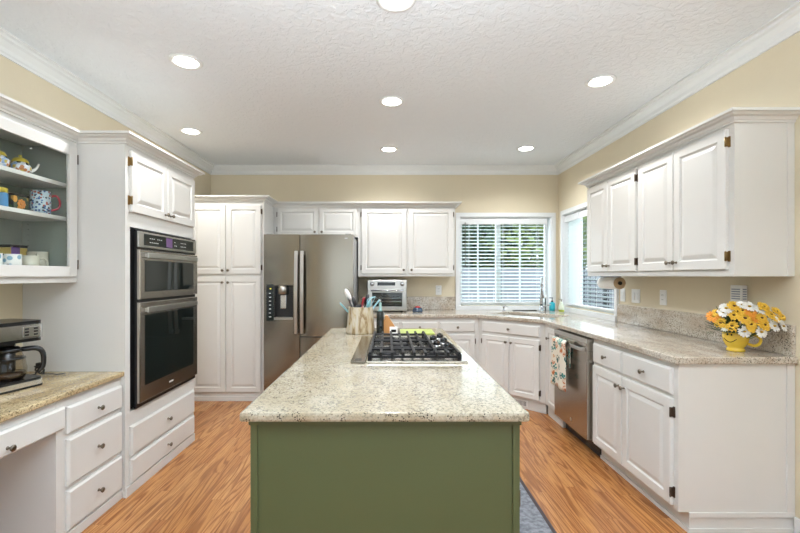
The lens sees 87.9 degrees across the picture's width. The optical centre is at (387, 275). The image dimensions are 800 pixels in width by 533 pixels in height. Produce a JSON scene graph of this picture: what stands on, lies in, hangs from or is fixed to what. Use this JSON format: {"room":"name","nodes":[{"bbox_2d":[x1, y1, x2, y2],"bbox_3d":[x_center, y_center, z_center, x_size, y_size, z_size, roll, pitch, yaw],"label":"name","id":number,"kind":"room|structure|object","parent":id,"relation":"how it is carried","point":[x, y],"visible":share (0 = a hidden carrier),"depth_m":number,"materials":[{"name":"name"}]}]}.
{"room":"kitchen","nodes":[
{"label":"kitchen","id":0,"kind":"room"},
{"bbox_2d":[0,55,210,368],"bbox_3d":[-2.265,-0.010,1.040,0.150,2.680,8.480,0,0,0],"label":"wall","id":1,"kind":"structure","parent":0,"point":[17,83],"depth_m":2.63,"materials":[{"name":"beige paint"}]},
{"bbox_2d":[0,93,79,283],"bbox_3d":[-1.992,-0.406,1.717,0.391,0.887,1.534,0,0,0],"label":"display cabinet","id":2,"kind":"object","parent":1,"relation":"attached to","point":[40,138],"visible":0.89,"depth_m":2.40,"materials":[{"name":"white paint"}]},
{"bbox_2d":[0,187,8,206],"bbox_3d":[-1.990,-0.401,2.135,0.056,0.107,0.055,0,0,0],"label":"spice jar","id":3,"kind":"object","parent":2,"relation":"on","point":[4,196],"visible":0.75,"depth_m":2.12,"materials":[{"name":"blue metal"}]},
{"bbox_2d":[0,151,9,166],"bbox_3d":[-1.986,-0.600,2.110,0.139,0.108,0.096,0,0,21],"label":"teapot","id":4,"kind":"object","parent":2,"relation":"on","point":[4,160],"visible":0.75,"depth_m":2.10,"materials":[{"name":"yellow ceramic"}]},
{"bbox_2d":[3,254,21,264],"bbox_3d":[-1.968,-0.064,2.139,0.127,0.098,0.084,0,0,-31],"label":"mug","id":5,"kind":"object","parent":2,"relation":"on","point":[8,259],"visible":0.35,"depth_m":2.12,"materials":[{"name":"white ceramic"}]},
{"bbox_2d":[0,244,27,254],"bbox_3d":[-2.120,-0.095,2.345,0.078,0.160,0.108,0,0,0],"label":"tin","id":6,"kind":"object","parent":2,"relation":"on","point":[4,248],"visible":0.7,"depth_m":2.31,"materials":[{"name":"purple paint"}]},
{"bbox_2d":[8,193,28,209],"bbox_3d":[-1.998,-0.393,2.225,0.077,0.090,0.094,0,0,0],"label":"tin","id":7,"kind":"object","parent":2,"relation":"on","point":[20,201],"visible":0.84,"depth_m":2.21,"materials":[{"name":"black metal"}]},
{"bbox_2d":[9,155,39,173],"bbox_3d":[-1.985,-0.600,2.241,0.096,0.108,0.140,0,0,6],"label":"teapot","id":8,"kind":"object","parent":2,"relation":"on","point":[19,163],"visible":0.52,"depth_m":2.22,"materials":[{"name":"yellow ceramic"}]},
{"bbox_2d":[0,165,65,187],"bbox_3d":[-2.037,-0.534,1.719,0.280,0.022,1.496,0,0,0],"label":"shelf","id":9,"kind":"object","parent":2,"relation":"attached to","point":[9,177],"depth_m":2.30,"materials":[{"name":"white paint"}]},
{"bbox_2d":[0,205,66,220],"bbox_3d":[-2.037,-0.336,1.719,0.280,0.022,1.496,0,0,0],"label":"shelf","id":10,"kind":"object","parent":2,"relation":"attached to","point":[7,213],"depth_m":2.28,"materials":[{"name":"white paint"}]},
{"bbox_2d":[22,255,48,265],"bbox_3d":[-1.933,-0.062,2.273,0.080,0.095,0.123,0,0,33],"label":"mug","id":11,"kind":"object","parent":2,"relation":"on","point":[26,259],"visible":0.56,"depth_m":2.23,"materials":[{"name":"beige ceramic"}]},
{"bbox_2d":[26,251,48,265],"bbox_3d":[-2.016,-0.077,2.400,0.131,0.125,0.100,0,0,21],"label":"mug","id":12,"kind":"object","parent":2,"relation":"on","point":[32,253],"visible":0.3,"depth_m":2.38,"materials":[{"name":"beige ceramic"}]},
{"bbox_2d":[29,190,60,213],"bbox_3d":[-1.968,-0.414,2.370,0.100,0.132,0.131,0,0,14],"label":"mug","id":13,"kind":"object","parent":2,"relation":"on","point":[40,201],"visible":0.9,"depth_m":2.32,"materials":[{"name":"multicoloured ceramic"}]},
{"bbox_2d":[81,401,686,532],"bbox_3d":[-0.043,1.390,0.965,4.695,0.120,8.730,0,0,0],"label":"floor","id":14,"kind":"structure","parent":0,"point":[206,487],"depth_m":2.60,"materials":[{"name":"brown wood"}]},
{"bbox_2d":[0,377,121,532],"bbox_3d":[-1.869,0.965,1.752,0.639,0.730,1.464,0,0,0],"label":"base cabinet","id":15,"kind":"object","parent":14,"relation":"on","point":[61,460],"visible":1,"depth_m":2.04,"materials":[{"name":"white paint"}]},
{"bbox_2d":[0,371,123,422],"bbox_3d":[-1.882,0.585,1.742,0.614,0.029,1.484,0,0,0],"label":"countertop","id":16,"kind":"structure","parent":15,"relation":"on","point":[54,388],"depth_m":2.08,"materials":[{"name":"beige stone"}]},
{"bbox_2d":[0,319,46,394],"bbox_3d":[-1.945,0.399,2.097,0.265,0.340,0.240,0,0,14],"label":"coffee maker","id":17,"kind":"object","parent":16,"relation":"on","point":[12,331],"visible":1,"depth_m":2.09,"materials":[{"name":"black plastic"}]},
{"bbox_2d":[31,362,64,374],"bbox_3d":[-1.993,0.531,2.358,0.256,0.072,0.062,0,0,-30],"label":"power cord","id":18,"kind":"object","parent":16,"relation":"on","point":[38,364],"visible":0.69,"depth_m":2.36,"materials":[{"name":"black plastic"}]},
{"bbox_2d":[23,130,204,497],"bbox_3d":[-1.849,0.240,2.922,0.678,2.179,1.005,0,0,0],"label":"tall cabinet","id":19,"kind":"object","parent":14,"relation":"on","point":[125,181],"visible":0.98,"depth_m":2.48,"materials":[{"name":"white paint"}]},
{"bbox_2d":[130,229,197,408],"bbox_3d":[-1.818,0.265,2.942,0.614,1.110,0.810,0,0,0],"label":"double oven","id":20,"kind":"object","parent":19,"relation":"in","point":[163,268],"visible":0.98,"depth_m":2.80,"materials":[{"name":"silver metal"}]},
{"bbox_2d":[193,195,277,400],"bbox_3d":[-1.722,0.240,4.742,0.933,2.179,0.773,0,0,0],"label":"pantry cabinet","id":21,"kind":"object","parent":14,"relation":"on","point":[229,230],"visible":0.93,"depth_m":4.40,"materials":[{"name":"white paint"}]},
{"bbox_2d":[264,234,357,390],"bbox_3d":[-0.813,0.438,4.622,0.910,1.745,0.907,0,0,0],"label":"refrigerator","id":22,"kind":"object","parent":14,"relation":"on","point":[307,277],"visible":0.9,"depth_m":4.24,"materials":[{"name":"grey metal"}]},
{"bbox_2d":[249,422,521,532],"bbox_3d":[0.011,0.888,2.287,0.887,0.883,2.006,0,0,0],"label":"kitchen island","id":23,"kind":"object","parent":14,"relation":"on","point":[307,477],"visible":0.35,"depth_m":1.30,"materials":[{"name":"green paint"}]},
{"bbox_2d":[240,328,528,421],"bbox_3d":[-0.011,0.431,2.291,0.887,0.030,2.059,0,0,0],"label":"island countertop","id":24,"kind":"structure","parent":23,"relation":"on","point":[323,385],"depth_m":1.50,"materials":[{"name":"beige stone"}]},
{"bbox_2d":[346,306,374,334],"bbox_3d":[-0.200,0.320,3.030,0.208,0.192,0.208,0,0,0],"label":"utensil crock","id":25,"kind":"object","parent":24,"relation":"on","point":[360,320],"visible":0.86,"depth_m":2.95,"materials":[{"name":"wood"}]},
{"bbox_2d":[345,289,352,306],"bbox_3d":[-0.241,0.248,3.030,0.153,0.310,0.076,0,0,0],"label":"spoon","id":26,"kind":"object","parent":25,"relation":"in","point":[347,293],"visible":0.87,"depth_m":3.01,"materials":[{"name":"white plastic"}]},
{"bbox_2d":[364,294,368,306],"bbox_3d":[-0.176,0.266,3.079,0.085,0.272,0.063,0,0,24],"label":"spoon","id":27,"kind":"object","parent":25,"relation":"in","point":[367,295],"visible":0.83,"depth_m":3.05,"materials":[{"name":"plastic"}]},
{"bbox_2d":[376,300,383,332],"bbox_3d":[-0.057,0.294,3.020,0.054,0.243,0.053,0,0,0],"label":"oil bottle","id":28,"kind":"object","parent":24,"relation":"on","point":[379,314],"visible":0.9,"depth_m":3.00,"materials":[{"name":"black glass"}]},
{"bbox_2d":[384,315,394,332],"bbox_3d":[0.013,0.353,3.060,0.107,0.125,0.070,0,0,0],"label":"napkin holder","id":29,"kind":"object","parent":24,"relation":"on","point":[388,323],"visible":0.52,"depth_m":3.02,"materials":[{"name":"orange wood"}]},
{"bbox_2d":[390,327,397,332],"bbox_3d":[0.040,0.391,2.975,0.056,0.050,0.037,0,0,0],"label":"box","id":30,"kind":"object","parent":24,"relation":"on","point":[393,329],"visible":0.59,"depth_m":2.96,"materials":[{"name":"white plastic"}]},
{"bbox_2d":[350,331,468,363],"bbox_3d":[0.103,0.392,2.382,0.563,0.048,0.835,0,0,0],"label":"gas cooktop","id":31,"kind":"object","parent":24,"relation":"in","point":[415,347],"visible":1,"depth_m":2.14,"materials":[{"name":"black metal"}]},
{"bbox_2d":[350,336,371,363],"bbox_3d":[-0.143,0.411,2.382,0.070,0.010,0.835,0,0,0],"label":"downdraft vent","id":32,"kind":"object","parent":31,"relation":"attached to","point":[360,355],"depth_m":2.23,"materials":[{"name":"silver metal"}]},
{"bbox_2d":[400,329,434,334],"bbox_3d":[0.210,0.409,3.045,0.240,0.012,0.230,0,0,0],"label":"cutting board","id":33,"kind":"object","parent":24,"relation":"on","point":[427,331],"visible":0.74,"depth_m":3.02,"materials":[{"name":"plastic"}]},
{"bbox_2d":[374,318,478,363],"bbox_3d":[0.342,0.892,4.788,1.284,0.875,0.679,0,0,0],"label":"base cabinet","id":34,"kind":"object","parent":14,"relation":"on","point":[464,331],"visible":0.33,"depth_m":4.48,"materials":[{"name":"white paint"}]},
{"bbox_2d":[479,318,547,413],"bbox_3d":[1.510,0.892,4.505,0.851,0.875,1.135,0,0,-45],"label":"base cabinet","id":35,"kind":"object","parent":14,"relation":"on","point":[512,353],"visible":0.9,"depth_m":4.17,"materials":[{"name":"white paint"}]},
{"bbox_2d":[514,398,527,407],"bbox_3d":[1.338,1.278,4.185,0.150,0.065,0.006,0,0,45],"label":"vent","id":36,"kind":"object","parent":35,"relation":"attached to","point":[523,402],"depth_m":4.16,"materials":[{"name":"white plastic"}]},
{"bbox_2d":[520,477,556,532],"bbox_3d":[0.665,1.325,2.050,0.410,0.010,1.600,0,0,0],"label":"rug","id":37,"kind":"object","parent":14,"relation":"on","point":[533,519],"visible":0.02,"depth_m":2.28,"materials":[{"name":"fabric"}]},
{"bbox_2d":[545,324,565,427],"bbox_3d":[1.778,0.892,3.808,0.649,0.875,0.340,0,0,0],"label":"base cabinet","id":38,"kind":"object","parent":14,"relation":"on","point":[549,330],"visible":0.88,"depth_m":3.84,"materials":[{"name":"white paint"}]},
{"bbox_2d":[552,329,601,456],"bbox_3d":[1.738,0.896,3.337,0.635,0.868,0.592,0,0,0],"label":"dishwasher","id":39,"kind":"object","parent":14,"relation":"on","point":[574,406],"visible":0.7,"depth_m":3.19,"materials":[{"name":"silver metal"}]},
{"bbox_2d":[551,336,569,391],"bbox_3d":[1.417,0.714,3.411,0.057,0.402,0.270,0,0,0],"label":"dish towel","id":40,"kind":"object","parent":39,"relation":"hanging from","point":[560,353],"visible":0.98,"depth_m":3.37,"materials":[{"name":"multicoloured fabric"}]},
{"bbox_2d":[593,339,794,532],"bbox_3d":[1.778,0.892,2.589,0.649,0.875,0.894,0,0,0],"label":"base cabinet","id":41,"kind":"object","parent":14,"relation":"on","point":[712,446],"visible":1,"depth_m":2.15,"materials":[{"name":"white paint"}]},
{"bbox_2d":[373,310,797,363],"bbox_3d":[0.884,0.435,3.627,2.439,0.038,3.004,0,0,0],"label":"countertop","id":42,"kind":"structure","parent":41,"relation":"on","point":[675,348],"depth_m":2.85,"materials":[{"name":"grey stone"}]},
{"bbox_2d":[367,280,406,311],"bbox_3d":[-0.009,0.230,4.885,0.454,0.370,0.371,0,0,0],"label":"toaster oven","id":43,"kind":"object","parent":42,"relation":"on","point":[392,294],"visible":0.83,"depth_m":4.75,"materials":[{"name":"silver metal"}]},
{"bbox_2d":[372,293,401,306],"bbox_3d":[-0.009,0.270,4.756,0.350,0.170,0.006,0,0,0],"label":"door","id":44,"kind":"structure","parent":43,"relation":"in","point":[387,299],"depth_m":4.75,"materials":[{"name":"black glass"}]},
{"bbox_2d":[412,306,422,311],"bbox_3d":[0.342,0.381,4.800,0.124,0.068,0.124,0,0,0],"label":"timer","id":45,"kind":"object","parent":42,"relation":"on","point":[416,308],"visible":0.98,"depth_m":4.76,"materials":[{"name":"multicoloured plastic"}]},
{"bbox_2d":[539,277,550,311],"bbox_3d":[1.774,0.212,4.790,0.131,0.407,0.216,0,0,43],"label":"faucet","id":46,"kind":"object","parent":42,"relation":"on","point":[541,278],"visible":1,"depth_m":4.74,"materials":[{"name":"silver metal"}]},
{"bbox_2d":[549,297,554,310],"bbox_3d":[1.968,0.337,4.980,0.067,0.158,0.063,0,0,0],"label":"soap bottle","id":47,"kind":"object","parent":42,"relation":"on","point":[552,306],"visible":1,"depth_m":4.96,"materials":[{"name":"teal plastic"}]},
{"bbox_2d":[559,299,563,312],"bbox_3d":[1.965,0.340,4.700,0.061,0.152,0.060,0,0,0],"label":"lotion bottle","id":48,"kind":"object","parent":42,"relation":"on","point":[561,305],"visible":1,"depth_m":4.68,"materials":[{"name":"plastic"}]},
{"bbox_2d":[722,330,762,351],"bbox_3d":[1.953,0.363,2.308,0.159,0.105,0.121,0,0,7],"label":"mug","id":49,"kind":"object","parent":42,"relation":"on","point":[734,342],"visible":0.85,"depth_m":2.27,"materials":[{"name":"yellow ceramic"}]},
{"bbox_2d":[705,311,724,331],"bbox_3d":[1.848,0.284,2.291,0.160,0.185,0.051,0,0,0],"label":"flower","id":50,"kind":"object","parent":49,"relation":"in","point":[709,315],"visible":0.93,"depth_m":2.29,"materials":[{"name":"orange plant"}]},
{"bbox_2d":[711,309,727,331],"bbox_3d":[1.859,0.278,2.287,0.142,0.195,0.039,0,0,-3],"label":"flower","id":51,"kind":"object","parent":49,"relation":"in","point":[713,310],"visible":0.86,"depth_m":2.29,"materials":[{"name":"yellow plant"}]},
{"bbox_2d":[714,318,725,327],"bbox_3d":[1.862,0.301,2.276,0.142,0.151,0.047,0,0,-8],"label":"flower","id":52,"kind":"object","parent":49,"relation":"in","point":[719,321],"visible":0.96,"depth_m":2.26,"materials":[{"name":"yellow plant"}]},
{"bbox_2d":[716,308,726,316],"bbox_3d":[1.870,0.274,2.272,0.132,0.204,0.050,0,0,-11],"label":"flower","id":53,"kind":"object","parent":49,"relation":"in","point":[720,313],"visible":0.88,"depth_m":2.27,"materials":[{"name":"white plant"}]},
{"bbox_2d":[718,303,733,332],"bbox_3d":[1.875,0.263,2.268,0.128,0.226,0.055,0,0,-13],"label":"flower","id":54,"kind":"object","parent":49,"relation":"in","point":[724,307],"visible":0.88,"depth_m":2.26,"materials":[{"name":"white plant"}]},
{"bbox_2d":[702,307,758,333],"bbox_3d":[1.912,0.264,2.303,0.320,0.233,0.231,0,0,0],"label":"greenery","id":55,"kind":"object","parent":49,"relation":"in","point":[728,319],"visible":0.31,"depth_m":2.25,"materials":[{"name":"green plant"}]},
{"bbox_2d":[725,320,738,331],"bbox_3d":[1.888,0.307,2.256,0.123,0.139,0.053,0,0,-27],"label":"flower","id":56,"kind":"object","parent":49,"relation":"in","point":[731,324],"visible":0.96,"depth_m":2.23,"materials":[{"name":"yellow plant"}]},
{"bbox_2d":[727,311,738,332],"bbox_3d":[1.894,0.280,2.254,0.119,0.191,0.054,0,0,-31],"label":"flower","id":57,"kind":"object","parent":49,"relation":"in","point":[733,316],"visible":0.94,"depth_m":2.23,"materials":[{"name":"yellow plant"}]},
{"bbox_2d":[727,301,739,310],"bbox_3d":[1.895,0.256,2.255,0.114,0.239,0.061,0,0,-27],"label":"flower","id":58,"kind":"object","parent":49,"relation":"in","point":[731,305],"visible":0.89,"depth_m":2.24,"materials":[{"name":"yellow plant"}]},
{"bbox_2d":[736,301,743,330],"bbox_3d":[1.919,0.255,2.251,0.051,0.242,0.104,0,0,40],"label":"flower","id":59,"kind":"object","parent":49,"relation":"in","point":[739,303],"visible":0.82,"depth_m":2.23,"materials":[{"name":"white plant"}]},
{"bbox_2d":[737,307,745,322],"bbox_3d":[1.917,0.271,2.249,0.044,0.211,0.110,0,0,36],"label":"flower","id":60,"kind":"object","parent":49,"relation":"in","point":[741,310],"visible":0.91,"depth_m":2.22,"materials":[{"name":"yellow plant"}]},
{"bbox_2d":[737,325,750,336],"bbox_3d":[1.923,0.320,2.243,0.060,0.112,0.113,0,0,36],"label":"flower","id":61,"kind":"object","parent":49,"relation":"in","point":[746,332],"visible":0.93,"depth_m":2.21,"materials":[{"name":"white plant"}]},
{"bbox_2d":[737,313,751,324],"bbox_3d":[1.899,0.284,2.245,0.073,0.184,0.121,0,0,0],"label":"flower","id":62,"kind":"object","parent":49,"relation":"in","point":[743,318],"visible":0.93,"depth_m":2.20,"materials":[{"name":"yellow plant"}]},
{"bbox_2d":[742,301,755,324],"bbox_3d":[1.923,0.256,2.245,0.068,0.240,0.121,0,0,0],"label":"flower","id":63,"kind":"object","parent":49,"relation":"in","point":[749,306],"visible":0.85,"depth_m":2.21,"materials":[{"name":"white plant"}]},
{"bbox_2d":[744,320,756,329],"bbox_3d":[1.918,0.301,2.240,0.064,0.151,0.129,0,0,0],"label":"flower","id":64,"kind":"object","parent":49,"relation":"in","point":[753,325],"visible":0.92,"depth_m":2.19,"materials":[{"name":"yellow plant"}]},
{"bbox_2d":[744,309,756,324],"bbox_3d":[1.923,0.272,2.241,0.064,0.208,0.128,0,0,0],"label":"flower","id":65,"kind":"object","parent":49,"relation":"in","point":[748,312],"visible":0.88,"depth_m":2.19,"materials":[{"name":"orange plant"}]},
{"bbox_2d":[747,326,766,337],"bbox_3d":[1.959,0.320,2.235,0.065,0.113,0.136,0,0,0],"label":"flower","id":66,"kind":"object","parent":49,"relation":"in","point":[760,332],"visible":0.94,"depth_m":2.17,"materials":[{"name":"white plant"}]},
{"bbox_2d":[753,305,764,313],"bbox_3d":[1.959,0.264,2.234,0.065,0.224,0.140,0,0,0],"label":"flower","id":67,"kind":"object","parent":49,"relation":"in","point":[757,309],"visible":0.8,"depth_m":2.18,"materials":[{"name":"white plant"}]},
{"bbox_2d":[755,313,767,322],"bbox_3d":[1.959,0.284,2.231,0.061,0.183,0.144,0,0,0],"label":"flower","id":68,"kind":"object","parent":49,"relation":"in","point":[762,318],"visible":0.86,"depth_m":2.17,"materials":[{"name":"yellow plant"}]},
{"bbox_2d":[757,302,769,313],"bbox_3d":[1.950,0.256,2.226,0.061,0.239,0.148,0,0,-31],"label":"flower","id":69,"kind":"object","parent":49,"relation":"in","point":[765,307],"visible":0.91,"depth_m":2.18,"materials":[{"name":"yellow plant"}]},
{"bbox_2d":[757,321,770,330],"bbox_3d":[1.967,0.299,2.226,0.072,0.154,0.154,0,0,0],"label":"flower","id":70,"kind":"object","parent":49,"relation":"in","point":[765,326],"visible":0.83,"depth_m":2.16,"materials":[{"name":"yellow plant"}]},
{"bbox_2d":[749,320,779,337],"bbox_3d":[1.967,0.303,2.213,0.061,0.147,0.176,0,0,-36],"label":"flower","id":71,"kind":"object","parent":49,"relation":"in","point":[773,325],"visible":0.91,"depth_m":2.15,"materials":[{"name":"white plant"}]},
{"bbox_2d":[757,311,775,325],"bbox_3d":[1.961,0.276,2.218,0.058,0.200,0.168,0,0,-33],"label":"flower","id":72,"kind":"object","parent":49,"relation":"in","point":[769,314],"visible":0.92,"depth_m":2.16,"materials":[{"name":"yellow plant"}]},
{"bbox_2d":[750,313,785,335],"bbox_3d":[1.990,0.283,2.214,0.048,0.187,0.195,0,0,-42],"label":"flower","id":73,"kind":"object","parent":49,"relation":"in","point":[781,315],"visible":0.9,"depth_m":2.15,"materials":[{"name":"yellow plant"}]},
{"bbox_2d":[752,314,784,334],"bbox_3d":[1.981,0.286,2.211,0.062,0.181,0.192,0,0,-41],"label":"flower","id":74,"kind":"object","parent":49,"relation":"in","point":[781,321],"visible":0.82,"depth_m":2.15,"materials":[{"name":"white plant"}]},
{"bbox_2d":[750,323,786,338],"bbox_3d":[1.990,0.304,2.210,0.059,0.145,0.198,0,0,-44],"label":"flower","id":75,"kind":"object","parent":49,"relation":"in","point":[784,327],"visible":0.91,"depth_m":2.15,"materials":[{"name":"white plant"}]},
{"bbox_2d":[757,307,780,326],"bbox_3d":[1.978,0.269,2.217,0.055,0.214,0.180,0,0,-41],"label":"flower","id":76,"kind":"object","parent":49,"relation":"in","point":[776,310],"visible":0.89,"depth_m":2.16,"materials":[{"name":"yellow plant"}]},
{"bbox_2d":[211,175,557,317],"bbox_3d":[-0.043,-0.010,5.205,4.295,2.680,0.150,0,0,0],"label":"wall","id":77,"kind":"structure","parent":0,"point":[477,193],"depth_m":5.13,"materials":[{"name":"beige paint"}]},
{"bbox_2d":[273,201,357,239],"bbox_3d":[-0.833,-0.647,4.926,0.973,0.404,0.403,0,0,0],"label":"upper cabinet","id":78,"kind":"object","parent":77,"relation":"attached to","point":[290,217],"visible":0.94,"depth_m":4.77,"materials":[{"name":"white paint"}]},
{"bbox_2d":[361,297,455,309],"bbox_3d":[0.249,0.335,5.119,1.168,0.160,0.021,0,0,0],"label":"backsplash","id":79,"kind":"structure","parent":77,"relation":"attached to","point":[426,303],"depth_m":5.11,"materials":[{"name":"grey stone"}]},
{"bbox_2d":[358,201,461,275],"bbox_3d":[0.247,-0.422,4.926,1.185,0.854,0.403,0,0,0],"label":"upper cabinet","id":80,"kind":"object","parent":77,"relation":"attached to","point":[396,238],"visible":1,"depth_m":4.77,"materials":[{"name":"white paint"}]},
{"bbox_2d":[436,285,441,294],"bbox_3d":[0.625,0.175,5.125,0.072,0.116,0.009,0,0,0],"label":"outlet","id":81,"kind":"object","parent":77,"relation":"attached to","point":[438,287],"visible":1,"depth_m":5.12,"materials":[{"name":"white plastic"}]},
{"bbox_2d":[456,213,555,309],"bbox_3d":[1.450,-0.182,5.188,1.231,1.195,0.185,0,0,0],"label":"window","id":82,"kind":"structure","parent":77,"relation":"in","point":[550,229],"depth_m":5.13,"materials":[{"name":"white paint"}]},
{"bbox_2d":[461,218,546,302],"bbox_3d":[1.435,-0.188,5.167,1.077,1.052,0.077,0,0,0],"label":"window blind","id":83,"kind":"object","parent":82,"relation":"attached to","point":[465,221],"visible":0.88,"depth_m":5.16,"materials":[{"name":"white paint"}]},
{"bbox_2d":[0,0,798,164],"bbox_3d":[-0.043,-1.410,0.965,4.695,0.120,8.730,0,0,0],"label":"ceiling","id":84,"kind":"structure","parent":0,"point":[279,82],"depth_m":2.66,"materials":[{"name":"white paint"}]},
{"bbox_2d":[169,53,202,69],"bbox_3d":[-1.270,-1.343,2.610,0.196,0.011,0.196,0,0,0],"label":"recessed light","id":85,"kind":"object","parent":84,"relation":"in","point":[185,61],"visible":1,"depth_m":2.59,"materials":[{"name":"white paint"}]},
{"bbox_2d":[179,127,201,134],"bbox_3d":[-1.834,-1.343,3.860,0.196,0.011,0.196,0,0,0],"label":"recessed light","id":86,"kind":"object","parent":84,"relation":"in","point":[187,130],"visible":1,"depth_m":3.84,"materials":[{"name":"white paint"}]},
{"bbox_2d":[380,146,397,151],"bbox_3d":[0.010,-1.343,4.410,0.196,0.011,0.196,0,0,0],"label":"recessed light","id":87,"kind":"object","parent":84,"relation":"in","point":[386,148],"visible":1,"depth_m":4.39,"materials":[{"name":"white paint"}]},
{"bbox_2d":[379,96,404,106],"bbox_3d":[0.030,-1.343,3.200,0.196,0.011,0.196,0,0,0],"label":"recessed light","id":88,"kind":"object","parent":84,"relation":"in","point":[389,101],"visible":1,"depth_m":3.18,"materials":[{"name":"white glass"}]},
{"bbox_2d":[376,0,415,11],"bbox_3d":[0.040,-1.343,2.020,0.196,0.011,0.196,0,0,0],"label":"recessed light","id":89,"kind":"object","parent":84,"relation":"in","point":[387,5],"visible":1,"depth_m":2.05,"materials":[{"name":"white paint"}]},
{"bbox_2d":[516,145,535,151],"bbox_3d":[1.456,-1.343,4.380,0.196,0.011,0.196,0,0,0],"label":"recessed light","id":90,"kind":"object","parent":84,"relation":"in","point":[526,147],"visible":1,"depth_m":4.36,"materials":[{"name":"white paint"}]},
{"bbox_2d":[585,74,616,87],"bbox_3d":[1.470,-1.343,2.870,0.196,0.011,0.196,0,0,0],"label":"recessed light","id":91,"kind":"object","parent":84,"relation":"in","point":[603,80],"visible":1,"depth_m":2.85,"materials":[{"name":"white paint"}]},
{"bbox_2d":[558,32,799,518],"bbox_3d":[2.180,-0.010,1.040,0.150,2.680,8.480,0,0,0],"label":"wall","id":92,"kind":"structure","parent":0,"point":[772,78],"depth_m":2.60,"materials":[{"name":"beige paint"}]},
{"bbox_2d":[0,0,799,174],"bbox_3d":[-0.043,-1.300,0.965,4.295,0.100,8.330,0,0,0],"label":"trim","id":93,"kind":"structure","parent":92,"relation":"attached to","point":[786,24],"depth_m":3.26,"materials":[{"name":"white paint"}]},
{"bbox_2d":[560,202,618,321],"bbox_3d":[2.163,-0.182,4.402,0.185,1.195,1.236,0,0,0],"label":"window","id":94,"kind":"structure","parent":92,"relation":"in","point":[564,226],"depth_m":4.96,"materials":[{"name":"white paint"}]},
{"bbox_2d":[565,212,581,305],"bbox_3d":[2.146,-0.188,4.790,0.069,1.052,0.337,0,0,0],"label":"window blind","id":95,"kind":"object","parent":94,"relation":"attached to","point":[574,284],"visible":0.95,"depth_m":4.77,"materials":[{"name":"white paint"}]},
{"bbox_2d":[578,209,613,311],"bbox_3d":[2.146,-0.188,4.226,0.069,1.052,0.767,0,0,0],"label":"window blind","id":96,"kind":"object","parent":94,"relation":"attached to","point":[583,213],"visible":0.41,"depth_m":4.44,"materials":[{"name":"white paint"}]},
{"bbox_2d":[578,157,638,275],"bbox_3d":[1.917,-0.423,3.378,0.373,0.851,0.814,0,0,0],"label":"upper cabinet","id":97,"kind":"object","parent":92,"relation":"attached to","point":[612,193],"visible":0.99,"depth_m":3.26,"materials":[{"name":"white paint"}]},
{"bbox_2d":[597,276,625,288],"bbox_3d":[1.930,0.057,3.595,0.104,0.110,0.301,0,0,0],"label":"paper towel roll","id":98,"kind":"object","parent":97,"relation":"attached to","point":[605,282],"visible":1,"depth_m":3.51,"materials":[{"name":"white paper"}]},
{"bbox_2d":[620,289,624,301],"bbox_3d":[2.100,0.170,3.715,0.010,0.116,0.072,0,0,0],"label":"light switch","id":99,"kind":"object","parent":92,"relation":"attached to","point":[622,291],"visible":0.88,"depth_m":3.71,"materials":[{"name":"white plastic"}]},
{"bbox_2d":[632,289,639,302],"bbox_3d":[2.100,0.170,3.520,0.010,0.116,0.116,0,0,0],"label":"light switch","id":100,"kind":"object","parent":92,"relation":"attached to","point":[635,292],"visible":1,"depth_m":3.51,"materials":[{"name":"white plastic"}]},
{"bbox_2d":[660,290,666,304],"bbox_3d":[2.100,0.165,3.170,0.009,0.116,0.075,0,0,0],"label":"outlet","id":101,"kind":"object","parent":92,"relation":"attached to","point":[663,293],"visible":1,"depth_m":3.16,"materials":[{"name":"white plastic"}]},
{"bbox_2d":[617,304,795,355],"bbox_3d":[2.094,0.335,2.959,0.021,0.160,1.638,0,0,0],"label":"backsplash","id":102,"kind":"structure","parent":92,"relation":"attached to","point":[684,323],"depth_m":2.86,"materials":[{"name":"grey stone"}]},
{"bbox_2d":[630,107,799,275],"bbox_3d":[1.917,-0.423,2.527,0.373,0.851,0.885,0,0,0],"label":"upper cabinet","id":103,"kind":"object","parent":92,"relation":"attached to","point":[716,197],"visible":1,"depth_m":2.19,"materials":[{"name":"white paint"}]},
{"bbox_2d":[730,285,746,302],"bbox_3d":[2.087,0.107,2.469,0.036,0.105,0.085,0,0,0],"label":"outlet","id":104,"kind":"object","parent":92,"relation":"attached to","point":[738,293],"visible":0.85,"depth_m":2.45,"materials":[{"name":"white plastic"}]},
{"bbox_2d":[794,517,799,532],"bbox_3d":[2.098,1.285,-0.530,0.014,0.090,5.340,0,0,0],"label":"baseboard","id":105,"kind":"structure","parent":92,"relation":"attached to","point":[796,520],"depth_m":2.12,"materials":[{"name":"white paint"}]},
{"label":"outside","id":106,"kind":"structure","parent":0,"visible":0},
{"bbox_3d":[1.000,1.780,2.000,30.000,0.100,32.000,0,0,0],"label":"lawn","id":107,"kind":"structure","parent":106,"visible":0},
{"bbox_2d":[462,224,523,281],"bbox_3d":[1.601,-0.268,10.397,3.493,4.002,3.501,0,0,0],"label":"tree","id":108,"kind":"object","parent":107,"relation":"on","point":[463,231],"visible":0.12,"depth_m":9.17,"materials":[{"name":"green plant"}]},
{"bbox_2d":[467,216,586,280],"bbox_3d":[3.379,-0.137,9.902,3.111,3.740,3.091,0,0,0],"label":"tree","id":109,"kind":"object","parent":107,"relation":"on","point":[585,218],"visible":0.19,"depth_m":9.11,"materials":[{"name":"green plant"}]},
{"bbox_2d":[462,269,613,308],"bbox_3d":[1.528,0.790,8.435,8.145,1.880,0.130,0,0,0],"label":"fence","id":110,"kind":"object","parent":107,"relation":"on","point":[463,273],"visible":0.02,"depth_m":8.39,"materials":[{"name":"white wood"}]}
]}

